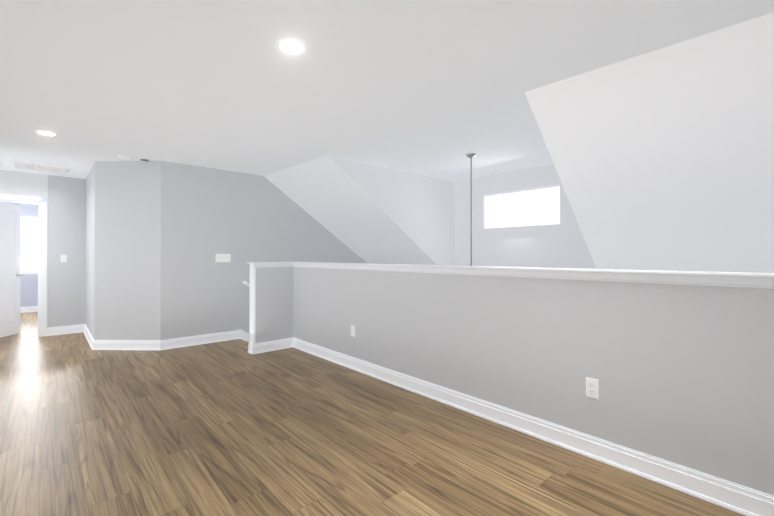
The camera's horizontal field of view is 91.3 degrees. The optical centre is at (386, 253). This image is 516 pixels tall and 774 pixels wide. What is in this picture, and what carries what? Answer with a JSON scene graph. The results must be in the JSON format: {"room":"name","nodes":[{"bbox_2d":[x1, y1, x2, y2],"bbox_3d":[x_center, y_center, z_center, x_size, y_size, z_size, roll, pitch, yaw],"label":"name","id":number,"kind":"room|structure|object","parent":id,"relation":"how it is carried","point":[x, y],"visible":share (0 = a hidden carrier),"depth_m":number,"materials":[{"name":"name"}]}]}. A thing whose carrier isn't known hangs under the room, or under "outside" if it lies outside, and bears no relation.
{"room":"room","nodes":[
{"label":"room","id":0,"kind":"room"},
{"bbox_2d":[0,202,37,306],"bbox_3d":[-8.007,0.037,8.165,3.440,2.480,0.120,0,0,-42],"label":"wall","id":1,"kind":"structure","parent":0,"point":[29,291],"depth_m":8.25,"materials":[{"name":"grey paint"}]},
{"bbox_2d":[21,243,37,273],"bbox_3d":[-7.931,-0.187,8.201,1.160,1.270,0.130,0,0,-42],"label":"room window","id":2,"kind":"structure","parent":1,"relation":"in","point":[29,271],"depth_m":8.27,"materials":[{"name":"white"}]},
{"bbox_2d":[21,216,37,269],"bbox_3d":[-7.929,-0.233,8.199,1.092,1.174,0.040,0,0,-42],"label":"blinds","id":3,"kind":"object","parent":2,"relation":"attached to","point":[29,232],"visible":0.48,"depth_m":8.29,"materials":[{"name":"white plastic"}]},
{"bbox_2d":[0,170,85,327],"bbox_3d":[-5.195,0.025,5.947,1.990,2.480,0.120,0,0,-42],"label":"wall","id":4,"kind":"structure","parent":0,"point":[66,214],"depth_m":5.95,"materials":[{"name":"white paint"}]},
{"bbox_2d":[0,203,22,337],"bbox_3d":[-5.796,0.246,5.758,0.362,2.020,0.486,0,0,-42],"label":"door leaf","id":5,"kind":"structure","parent":4,"relation":"in","point":[11,274],"depth_m":5.83,"materials":[{"name":"white wood"}]},
{"bbox_2d":[0,194,46,336],"bbox_3d":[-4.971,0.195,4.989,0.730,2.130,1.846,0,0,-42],"label":"door frame","id":6,"kind":"structure","parent":4,"relation":"attached to","point":[41,202],"depth_m":5.78,"materials":[{"name":"white wood"}]},
{"bbox_2d":[61,255,66,261],"bbox_3d":[-5.087,0.075,5.954,0.072,0.116,0.014,0,0,-42],"label":"light switch","id":7,"kind":"object","parent":4,"relation":"attached to","point":[63,258],"visible":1,"depth_m":5.96,"materials":[{"name":"white plastic"}]},
{"bbox_2d":[85,161,160,339],"bbox_3d":[-3.927,0.023,5.549,0.640,2.480,2.170,0,0,-42],"label":"wall column","id":8,"kind":"structure","parent":0,"point":[123,258],"depth_m":4.97,"materials":[{"name":"white paint"}]},
{"bbox_2d":[161,161,365,339],"bbox_3d":[-1.473,1.528,6.372,4.120,5.480,0.120,0,0,-42],"label":"wall","id":9,"kind":"structure","parent":0,"point":[209,214],"depth_m":5.46,"materials":[{"name":"white paint"}]},
{"bbox_2d":[216,254,230,261],"bbox_3d":[-2.370,0.063,5.486,0.197,0.103,0.008,0,0,-42],"label":"light switch","id":10,"kind":"object","parent":9,"relation":"attached to","point":[223,257],"visible":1,"depth_m":5.48,"materials":[{"name":"white plastic"}]},
{"bbox_2d":[240,329,248,341],"bbox_3d":[-1.360,2.065,6.379,2.240,1.885,0.016,0,0,-42],"label":"skirt","id":11,"kind":"object","parent":9,"relation":"attached to","point":[244,335],"visible":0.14,"depth_m":5.67,"materials":[{"name":"white wood"}]},
{"bbox_2d":[264,155,436,264],"bbox_3d":[-0.390,-0.465,6.222,2.727,2.157,1.810,0,0,-42],"label":"ceiling slope","id":12,"kind":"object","parent":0,"point":[327,192],"visible":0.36,"depth_m":5.84,"materials":[{"name":"white paint"}]},
{"bbox_2d":[0,312,745,515],"bbox_3d":[-3.418,1.397,2.587,6.840,0.300,14.540,0,0,-42],"label":"floor","id":13,"kind":"structure","parent":0,"point":[230,428],"depth_m":2.42,"materials":[{"name":"brown wood"}]},
{"bbox_2d":[0,0,773,181],"bbox_3d":[-2.445,-1.353,3.479,9.460,0.250,14.540,0,0,-42],"label":"ceiling","id":14,"kind":"structure","parent":0,"point":[435,88],"depth_m":2.59,"materials":[{"name":"white paint"}]},
{"bbox_2d":[10,160,71,173],"bbox_3d":[-4.829,-1.207,5.301,0.620,0.022,0.420,0,0,-42],"label":"ceiling vent","id":15,"kind":"object","parent":14,"relation":"in","point":[37,166],"visible":1,"depth_m":5.28,"materials":[{"name":"white metal"}]},
{"bbox_2d":[33,130,58,136],"bbox_3d":[-3.467,-1.223,3.850,0.190,0.010,0.190,0,0,-42],"label":"recessed light","id":16,"kind":"object","parent":14,"relation":"in","point":[46,133],"visible":1,"depth_m":3.84,"materials":[{"name":"white"}]},
{"bbox_2d":[118,155,130,160],"bbox_3d":[-3.306,-1.202,4.762,0.137,0.038,0.137,0,0,-42],"label":"smoke detector","id":17,"kind":"object","parent":14,"relation":"attached to","point":[123,157],"visible":1,"depth_m":4.72,"materials":[{"name":"white plastic"}]},
{"bbox_2d":[275,37,307,55],"bbox_3d":[-0.567,-1.232,2.255,0.190,0.010,0.190,0,0,-42],"label":"recessed light","id":18,"kind":"object","parent":14,"relation":"in","point":[291,46],"visible":1,"depth_m":2.25,"materials":[{"name":"white"}]},
{"bbox_2d":[466,153,475,265],"bbox_3d":[1.036,-0.242,4.658,0.594,1.960,0.594,0,0,-20],"label":"pendant light","id":19,"kind":"object","parent":14,"relation":"hanging from","point":[470,155],"visible":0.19,"depth_m":4.65,"materials":[{"name":"silver metal"}]},
{"bbox_2d":[328,155,454,264],"bbox_3d":[0.208,-0.459,5.622,2.642,2.016,0.120,0,0,-42],"label":"wall","id":20,"kind":"structure","parent":0,"point":[418,210],"depth_m":5.76,"materials":[{"name":"white paint"}]},
{"bbox_2d":[256,267,773,495],"bbox_3d":[1.083,2.180,2.210,0.650,4.130,7.720,0,0,-42],"label":"wall","id":21,"kind":"structure","parent":0,"point":[683,375],"depth_m":2.38,"materials":[{"name":"white paint"}]},
{"bbox_2d":[249,264,255,344],"bbox_3d":[-1.711,0.694,4.816,0.025,1.130,0.132,0,0,-42],"label":"trim","id":22,"kind":"structure","parent":21,"relation":"attached to","point":[252,336],"depth_m":4.78,"materials":[{"name":"white wood"}]},
{"bbox_2d":[351,325,354,336],"bbox_3d":[-0.375,0.845,4.135,0.009,0.116,0.072,0,0,-42],"label":"outlet","id":23,"kind":"object","parent":21,"relation":"attached to","point":[353,331],"visible":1,"depth_m":4.12,"materials":[{"name":"white plastic"}]},
{"bbox_2d":[20,306,773,515],"bbox_3d":[-3.418,1.184,2.588,6.600,0.125,14.300,0,0,-42],"label":"baseboard","id":24,"kind":"structure","parent":21,"relation":"attached to","point":[740,499],"depth_m":2.61,"materials":[{"name":"white wood"}]},
{"bbox_2d":[247,262,773,288],"bbox_3d":[1.066,0.130,2.229,0.734,0.069,7.754,0,0,-42],"label":"trim","id":25,"kind":"structure","parent":21,"relation":"on","point":[738,279],"depth_m":2.37,"materials":[{"name":"white wood"}]},
{"bbox_2d":[586,377,598,398],"bbox_3d":[1.259,0.825,2.322,0.009,0.116,0.072,0,0,-42],"label":"outlet","id":26,"kind":"object","parent":21,"relation":"attached to","point":[592,388],"visible":1,"depth_m":2.32,"materials":[{"name":"white plastic"}]},
{"bbox_2d":[455,164,596,268],"bbox_3d":[2.932,1.392,4.473,0.120,5.730,8.840,0,0,-42],"label":"wall","id":27,"kind":"structure","parent":0,"point":[563,244],"depth_m":5.54,"materials":[{"name":"white paint"}]},
{"bbox_2d":[483,184,559,228],"bbox_3d":[1.975,-0.662,5.567,0.172,1.150,1.790,0,0,-42],"label":"dormer window","id":28,"kind":"structure","parent":27,"relation":"in","point":[536,206],"depth_m":5.49,"materials":[{"name":"white"}]},
{"bbox_2d":[525,12,773,272],"bbox_3d":[3.492,-0.211,2.059,2.532,2.710,4.490,0,0,-42],"label":"sloped ceiling","id":29,"kind":"structure","parent":0,"point":[662,158],"depth_m":2.73,"materials":[{"name":"white paint"}]},
{"label":"outside","id":30,"kind":"structure","parent":0,"visible":0},
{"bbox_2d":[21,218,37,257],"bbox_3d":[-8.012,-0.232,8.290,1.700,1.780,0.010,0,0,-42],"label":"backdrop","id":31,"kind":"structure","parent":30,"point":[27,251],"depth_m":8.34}
]}

